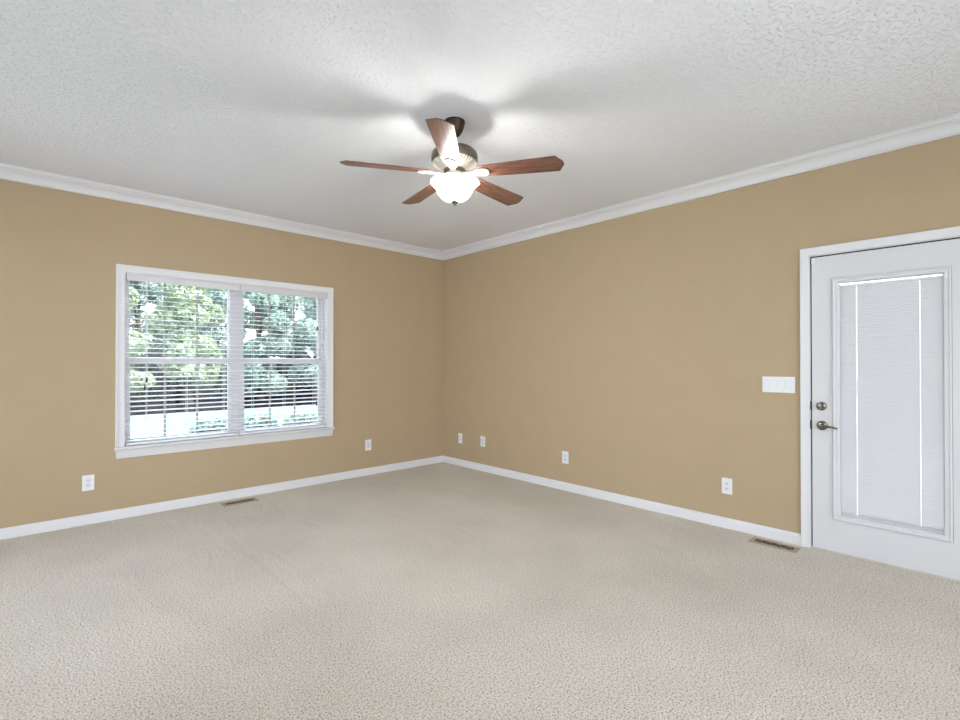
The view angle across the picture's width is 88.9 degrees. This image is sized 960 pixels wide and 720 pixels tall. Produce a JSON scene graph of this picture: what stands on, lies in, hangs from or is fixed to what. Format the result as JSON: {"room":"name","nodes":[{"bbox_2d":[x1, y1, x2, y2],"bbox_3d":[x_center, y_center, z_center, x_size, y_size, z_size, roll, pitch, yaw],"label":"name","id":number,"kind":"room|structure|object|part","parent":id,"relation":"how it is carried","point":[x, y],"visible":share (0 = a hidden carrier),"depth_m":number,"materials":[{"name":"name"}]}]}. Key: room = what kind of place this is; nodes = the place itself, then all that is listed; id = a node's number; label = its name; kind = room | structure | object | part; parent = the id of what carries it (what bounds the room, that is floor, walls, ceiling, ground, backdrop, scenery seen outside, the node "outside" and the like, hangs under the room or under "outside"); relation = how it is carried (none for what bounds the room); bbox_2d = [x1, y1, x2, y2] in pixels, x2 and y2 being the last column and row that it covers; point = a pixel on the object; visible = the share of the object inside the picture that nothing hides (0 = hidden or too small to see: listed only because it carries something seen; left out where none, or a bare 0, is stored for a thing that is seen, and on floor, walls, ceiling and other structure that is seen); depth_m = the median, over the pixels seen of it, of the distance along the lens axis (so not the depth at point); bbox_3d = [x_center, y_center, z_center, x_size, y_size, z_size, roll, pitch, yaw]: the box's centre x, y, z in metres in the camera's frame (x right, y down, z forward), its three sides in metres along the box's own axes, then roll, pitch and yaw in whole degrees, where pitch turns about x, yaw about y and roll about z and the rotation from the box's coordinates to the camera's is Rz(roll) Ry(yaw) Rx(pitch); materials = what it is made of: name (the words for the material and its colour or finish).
{"room":"empty living room","nodes":[
{"label":"empty living room","id":0,"kind":"room"},
{"bbox_2d":[0,179,442,528],"bbox_3d":[-2.451,-0.047,4.698,5.560,2.740,0.160,0,-1,-43],"label":"wall","id":1,"kind":"structure","parent":0,"point":[60,251],"depth_m":4.19,"materials":[{"name":"beige paint"}]},
{"bbox_2d":[82,474,93,490],"bbox_3d":[-3.145,0.986,3.925,0.078,0.124,0.009,0,-1,-43],"label":"wall outlet","id":2,"kind":"object","parent":1,"relation":"attached to","point":[87,480],"visible":1,"depth_m":3.92,"materials":[{"name":"white plastic"}]},
{"bbox_2d":[0,163,442,259],"bbox_3d":[-2.425,-1.370,4.561,5.400,0.095,0.088,0,-1,-43],"label":"crown molding","id":3,"kind":"structure","parent":1,"relation":"attached to","point":[8,172],"depth_m":4.40,"materials":[{"name":"white paint"}]},
{"bbox_2d":[0,456,442,539],"bbox_3d":[-2.450,1.282,4.571,5.400,0.080,0.014,0,-1,-43],"label":"baseboard","id":4,"kind":"structure","parent":1,"relation":"attached to","point":[52,525],"depth_m":4.41,"materials":[{"name":"white paint"}]},
{"bbox_2d":[114,264,334,458],"bbox_3d":[-2.357,0.015,4.751,1.932,1.617,0.210,0,-1,-43],"label":"window","id":5,"kind":"structure","parent":1,"relation":"in","point":[122,450],"depth_m":4.71,"materials":[{"name":"white paint"}]},
{"bbox_3d":[-2.752,-0.346,4.487,0.809,0.736,0.028,0,-1,-43],"label":"sash","id":6,"kind":"part","parent":5,"relation":"part of","materials":[{"name":"white plastic"}]},
{"bbox_2d":[129,284,226,357],"bbox_3d":[-2.752,-0.359,4.498,0.782,0.682,0.008,0,-1,-43],"label":"grille","id":7,"kind":"object","parent":5,"relation":"attached to","point":[164,285],"depth_m":4.41,"materials":[{"name":"grey"}]},
{"bbox_3d":[-2.730,0.346,4.459,0.809,0.728,0.028,0,-1,-43],"label":"sash","id":8,"kind":"part","parent":5,"relation":"part of","materials":[{"name":"white plastic"}]},
{"bbox_2d":[130,364,226,435],"bbox_3d":[-2.730,0.357,4.470,0.774,0.640,0.008,0,-1,-43],"label":"grille","id":9,"kind":"object","parent":5,"relation":"attached to","point":[197,365],"depth_m":4.55,"materials":[{"name":"grey"}]},
{"bbox_2d":[125,273,239,444],"bbox_3d":[-2.659,-0.003,4.424,0.892,1.448,0.085,0,-1,-43],"label":"window blind","id":10,"kind":"object","parent":5,"relation":"attached to","point":[132,277],"visible":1,"depth_m":4.39,"materials":[{"name":"white plastic"}]},
{"bbox_3d":[-2.668,0.713,4.429,0.886,0.018,0.048,0,-1,-43],"label":"rail","id":11,"kind":"part","parent":10,"relation":"part of","materials":[{"name":"white plastic"}]},
{"bbox_2d":[244,294,316,357],"bbox_3d":[-2.081,-0.355,5.125,0.772,0.682,0.008,0,-1,-43],"label":"grille","id":12,"kind":"object","parent":5,"relation":"attached to","point":[293,326],"depth_m":5.11,"materials":[{"name":"grey"}]},
{"bbox_2d":[244,364,317,425],"bbox_3d":[-2.059,0.361,5.098,0.764,0.640,0.008,0,-1,-43],"label":"grille","id":13,"kind":"object","parent":5,"relation":"attached to","point":[293,424],"depth_m":5.18,"materials":[{"name":"grey"}]},
{"bbox_2d":[238,285,326,434],"bbox_3d":[-2.007,0.001,5.034,0.882,1.448,0.085,0,-1,-43],"label":"window blind","id":14,"kind":"object","parent":5,"relation":"attached to","point":[246,288],"visible":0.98,"depth_m":5.00,"materials":[{"name":"white plastic"}]},
{"bbox_3d":[-2.017,0.717,5.039,0.876,0.018,0.048,0,-1,-43],"label":"rail","id":15,"kind":"part","parent":14,"relation":"part of","materials":[{"name":"white plastic"}]},
{"bbox_3d":[-2.044,0.350,5.101,0.809,0.728,0.028,0,-1,-43],"label":"sash","id":16,"kind":"part","parent":5,"relation":"part of","materials":[{"name":"white plastic"}]},
{"bbox_3d":[-2.066,-0.342,5.129,0.809,0.736,0.028,0,-1,-43],"label":"sash","id":17,"kind":"part","parent":5,"relation":"part of","materials":[{"name":"white plastic"}]},
{"bbox_2d":[365,439,370,450],"bbox_3d":[-1.294,0.984,5.660,0.078,0.124,0.009,0,-1,-43],"label":"wall plate","id":18,"kind":"object","parent":1,"relation":"attached to","point":[367,442],"visible":1,"depth_m":5.65,"materials":[{"name":"white plastic"}]},
{"bbox_2d":[0,462,959,719],"bbox_3d":[-0.131,1.382,2.094,5.720,0.150,7.120,0,-1,-43],"label":"floor","id":19,"kind":"structure","parent":0,"point":[442,590],"depth_m":2.52,"materials":[{"name":"beige carpet"}]},
{"bbox_2d":[220,497,258,506],"bbox_3d":[-2.233,1.319,4.544,0.300,0.006,0.125,0,-1,-43],"label":"floor vent","id":20,"kind":"object","parent":19,"relation":"in","point":[236,502],"visible":1,"depth_m":4.53,"materials":[{"name":"beige metal"}]},
{"bbox_2d":[748,537,800,552],"bbox_3d":[2.089,1.312,3.475,0.125,0.006,0.300,0,-1,-43],"label":"floor vent","id":21,"kind":"object","parent":19,"relation":"in","point":[781,546],"visible":1,"depth_m":3.47,"materials":[{"name":"beige metal"}]},
{"bbox_2d":[0,0,959,250],"bbox_3d":[-0.050,-1.535,1.880,6.920,0.200,8.470,0,-1,-43],"label":"ceiling","id":22,"kind":"structure","parent":0,"point":[251,106],"depth_m":2.60,"materials":[{"name":"white paint"}]},
{"bbox_2d":[340,117,563,206],"bbox_3d":[-0.142,-1.173,2.969,1.242,0.508,1.255,0,-1,-43],"label":"ceiling fan","id":23,"kind":"object","parent":22,"relation":"hanging from","point":[455,159],"visible":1,"depth_m":2.84,"materials":[{"name":"brown metal"}]},
{"bbox_3d":[-0.546,-1.116,2.825,0.505,0.006,0.140,0,12,-14],"label":"blade","id":24,"kind":"part","parent":23,"relation":"part of","materials":[{"name":"brown wood"}]},
{"bbox_3d":[-0.371,-1.113,3.271,0.140,0.006,0.505,-14,7,-32],"label":"blade","id":25,"kind":"part","parent":23,"relation":"part of","materials":[{"name":"brown wood"}]},
{"bbox_3d":[-0.176,-1.118,2.521,0.140,0.006,0.505,12,0,3],"label":"blade","id":26,"kind":"part","parent":23,"relation":"part of","materials":[{"name":"brown wood"}]},
{"bbox_3d":[-0.207,-1.020,2.934,0.051,0.061,0.051,0,-1,-43],"label":"bulb","id":27,"kind":"part","parent":23,"relation":"part of","materials":[{"name":"white glass"}]},
{"bbox_2d":[432,154,476,171],"bbox_3d":[-0.152,-1.158,2.928,0.266,0.048,0.266,0,-1,-43],"label":"motor","id":28,"kind":"object","parent":23,"relation":"attached to","point":[468,162],"depth_m":2.87,"materials":[{"name":"silver metal"}]},
{"bbox_3d":[-0.152,-1.079,2.927,0.160,0.006,0.160,0,-1,-43],"label":"fitter plate","id":29,"kind":"part","parent":23,"relation":"part of","materials":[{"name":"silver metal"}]},
{"bbox_3d":[-0.096,-1.020,2.919,0.051,0.061,0.051,0,-1,-43],"label":"bulb","id":30,"kind":"part","parent":23,"relation":"part of","materials":[{"name":"white glass"}]},
{"bbox_3d":[0.107,-1.109,3.241,0.140,0.006,0.505,-16,-11,38],"label":"blade","id":31,"kind":"part","parent":23,"relation":"part of","materials":[{"name":"brown wood"}]},
{"bbox_3d":[0.225,-1.094,2.774,0.505,0.006,0.140,3,-11,22],"label":"blade","id":32,"kind":"part","parent":23,"relation":"part of","materials":[{"name":"brown wood"}]},
{"bbox_2d":[443,135,959,533],"bbox_3d":[1.898,-0.051,4.003,0.160,2.740,6.800,0,-1,-43],"label":"wall","id":33,"kind":"structure","parent":0,"point":[638,347],"depth_m":4.17,"materials":[{"name":"beige paint"}]},
{"bbox_2d":[458,433,461,442],"bbox_3d":[-0.249,0.988,6.165,0.010,0.124,0.070,0,-1,-43],"label":"wall plate","id":34,"kind":"object","parent":33,"relation":"attached to","point":[459,434],"visible":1,"depth_m":6.17,"materials":[{"name":"white plastic"}]},
{"bbox_2d":[480,436,484,446],"bbox_3d":[0.033,0.978,5.865,0.009,0.124,0.078,0,-1,-43],"label":"wall plate","id":35,"kind":"object","parent":33,"relation":"attached to","point":[482,438],"visible":1,"depth_m":5.86,"materials":[{"name":"white plastic"}]},
{"bbox_2d":[562,451,568,463],"bbox_3d":[0.867,0.992,4.974,0.009,0.124,0.078,0,-1,-43],"label":"wall outlet","id":36,"kind":"object","parent":33,"relation":"attached to","point":[565,455],"visible":1,"depth_m":4.97,"materials":[{"name":"white plastic"}]},
{"bbox_2d":[443,456,800,545],"bbox_3d":[0.893,1.285,4.940,0.014,0.080,4.046,0,-1,-43],"label":"baseboard","id":37,"kind":"structure","parent":33,"relation":"attached to","point":[746,527],"depth_m":4.30,"materials":[{"name":"white paint"}]},
{"bbox_2d":[442,113,959,259],"bbox_3d":[1.808,-1.374,3.927,0.088,0.095,6.800,0,-1,-43],"label":"crown molding","id":38,"kind":"structure","parent":33,"relation":"attached to","point":[949,126],"depth_m":3.69,"materials":[{"name":"white paint"}]},
{"bbox_2d":[722,477,731,494],"bbox_3d":[1.936,0.989,3.833,0.009,0.124,0.078,0,-1,-43],"label":"wall outlet","id":39,"kind":"object","parent":33,"relation":"attached to","point":[726,482],"visible":1,"depth_m":3.83,"materials":[{"name":"white plastic"}]},
{"bbox_2d":[762,376,794,392],"bbox_3d":[2.181,0.180,3.573,0.013,0.116,0.207,0,-1,-43],"label":"light switch","id":40,"kind":"object","parent":33,"relation":"attached to","point":[769,384],"visible":1,"depth_m":3.57,"materials":[{"name":"white plastic"}]},
{"bbox_2d":[800,226,959,581],"bbox_3d":[2.658,0.264,3.171,0.246,2.100,0.958,0,-1,-43],"label":"door","id":41,"kind":"structure","parent":33,"relation":"in","point":[860,381],"depth_m":3.16,"materials":[{"name":"white paint"}]},
{"bbox_3d":[2.363,0.453,3.377,0.017,0.066,0.066,0,-1,-43],"label":"lever handle","id":42,"kind":"part","parent":41,"relation":"part of","materials":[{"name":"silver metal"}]},
{"bbox_3d":[2.372,0.455,3.327,0.044,0.027,0.108,0,-1,-43],"label":"lever","id":43,"kind":"part","parent":41,"relation":"part of","materials":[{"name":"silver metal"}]},
{"bbox_3d":[2.512,0.267,3.259,0.001,1.550,0.001,0,-1,-43],"label":"ladder cord","id":44,"kind":"part","parent":41,"relation":"part of","materials":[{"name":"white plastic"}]},
{"bbox_2d":[840,278,943,530],"bbox_3d":[2.630,0.270,3.144,0.008,1.539,0.528,0,-1,-43],"label":"mini blind","id":45,"kind":"object","parent":41,"relation":"attached to","point":[898,329],"depth_m":3.13,"materials":[{"name":"white plastic"}]},
{"bbox_3d":[2.615,0.264,3.130,0.036,1.645,0.588,0,-1,-43],"label":"lite frame","id":46,"kind":"part","parent":41,"relation":"part of","materials":[{"name":"white paint"}]},
{"bbox_3d":[2.630,1.046,3.139,0.012,0.020,0.528,0,-1,-43],"label":"blind rail","id":47,"kind":"part","parent":41,"relation":"part of","materials":[{"name":"white plastic"}]},
{"bbox_3d":[2.728,0.266,3.028,0.001,1.550,0.001,0,-1,-43],"label":"ladder cord","id":48,"kind":"part","parent":41,"relation":"part of","materials":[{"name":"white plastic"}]},
{"label":"outside","id":49,"kind":"structure","parent":0,"visible":0},
{"bbox_2d":[130,377,316,437],"bbox_3d":[-38.215,2.192,46.708,120.000,0.300,109.600,0,-1,-43],"label":"lawn","id":50,"kind":"structure","parent":49,"point":[302,407],"depth_m":15.39,"materials":[{"name":"green plant"}]},
{"bbox_2d":[189,418,226,432],"bbox_3d":[-4.408,1.375,8.079,0.761,0.848,0.771,0,-1,-43],"label":"shrub","id":51,"kind":"object","parent":50,"relation":"on","point":[219,421],"visible":0.12,"depth_m":8.01,"materials":[{"name":"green plant"}]},
{"bbox_2d":[130,379,315,415],"bbox_3d":[-25.843,1.928,33.498,68.000,0.060,45.800,0,-1,-43],"label":"mulch bed","id":52,"kind":"object","parent":50,"relation":"on","point":[174,383],"visible":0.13,"depth_m":20.90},
{"bbox_2d":[129,286,156,390],"bbox_3d":[-14.400,-1.394,18.864,2.712,6.417,2.828,0,0,22],"label":"tree","id":53,"kind":"object","parent":52,"relation":"on","point":[132,302],"visible":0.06,"depth_m":19.03,"materials":[{"name":"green plant"}]},
{"bbox_2d":[129,281,170,394],"bbox_3d":[-17.072,-2.297,24.666,3.482,8.298,3.661,0,-1,-43],"label":"tree","id":54,"kind":"object","parent":52,"relation":"on","point":[142,324],"visible":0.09,"depth_m":24.49,"materials":[{"name":"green plant"}]},
{"bbox_2d":[130,339,172,399],"bbox_3d":[-15.260,0.414,22.514,2.262,2.877,2.117,0,0,-15],"label":"bush","id":55,"kind":"object","parent":52,"relation":"on","point":[153,340],"visible":0.4,"depth_m":22.20,"materials":[{"name":"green plant"}]},
{"bbox_2d":[145,284,226,401],"bbox_3d":[-12.456,-1.116,20.924,3.304,5.891,2.670,0,-1,-43],"label":"tree","id":56,"kind":"object","parent":52,"relation":"on","point":[205,308],"visible":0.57,"depth_m":20.32,"materials":[{"name":"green plant"}]},
{"bbox_2d":[176,344,226,397],"bbox_3d":[-13.511,0.438,23.881,2.251,2.865,2.198,0,-1,-43],"label":"bush","id":57,"kind":"object","parent":52,"relation":"on","point":[218,345],"visible":0.16,"depth_m":23.81,"materials":[{"name":"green plant"}]},
{"bbox_2d":[181,288,248,392],"bbox_3d":[-14.862,-1.667,27.445,3.509,7.078,4.025,0,0,33],"label":"tree","id":58,"kind":"object","parent":52,"relation":"on","point":[217,300],"visible":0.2,"depth_m":26.57,"materials":[{"name":"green plant"}]},
{"bbox_2d":[244,291,291,399],"bbox_3d":[-10.098,-0.943,22.642,2.648,5.568,2.950,0,-1,-43],"label":"tree","id":59,"kind":"object","parent":52,"relation":"on","point":[278,315],"visible":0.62,"depth_m":22.22,"materials":[{"name":"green plant"}]},
{"bbox_2d":[255,295,306,369],"bbox_3d":[-12.019,-2.140,29.950,3.835,8.061,3.333,0,-1,-43],"label":"tree","id":60,"kind":"object","parent":52,"relation":"on","point":[281,305],"visible":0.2,"depth_m":29.28,"materials":[{"name":"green plant"}]},
{"bbox_2d":[275,344,312,392],"bbox_3d":[-10.298,0.465,26.886,2.267,2.877,2.195,0,-1,-43],"label":"bush","id":61,"kind":"object","parent":52,"relation":"on","point":[296,347],"visible":0.25,"depth_m":26.46,"materials":[{"name":"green plant"}]},
{"bbox_2d":[287,297,316,395],"bbox_3d":[-8.267,-0.911,24.864,2.730,5.548,3.006,0,0,-2],"label":"tree","id":62,"kind":"object","parent":52,"relation":"on","point":[300,342],"visible":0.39,"depth_m":23.96,"materials":[{"name":"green plant"}]},
{"bbox_2d":[244,414,277,428],"bbox_3d":[-3.954,1.387,8.733,0.764,0.832,0.781,0,-1,-43],"label":"shrub","id":63,"kind":"object","parent":50,"relation":"on","point":[260,418],"visible":0.12,"depth_m":8.69,"materials":[{"name":"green plant"}]},
{"bbox_2d":[282,412,316,424],"bbox_3d":[-3.292,1.393,9.130,0.782,0.826,0.764,0,-1,-43],"label":"shrub","id":64,"kind":"object","parent":50,"relation":"on","point":[301,415],"visible":0.12,"depth_m":9.08,"materials":[{"name":"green plant"}]}
]}

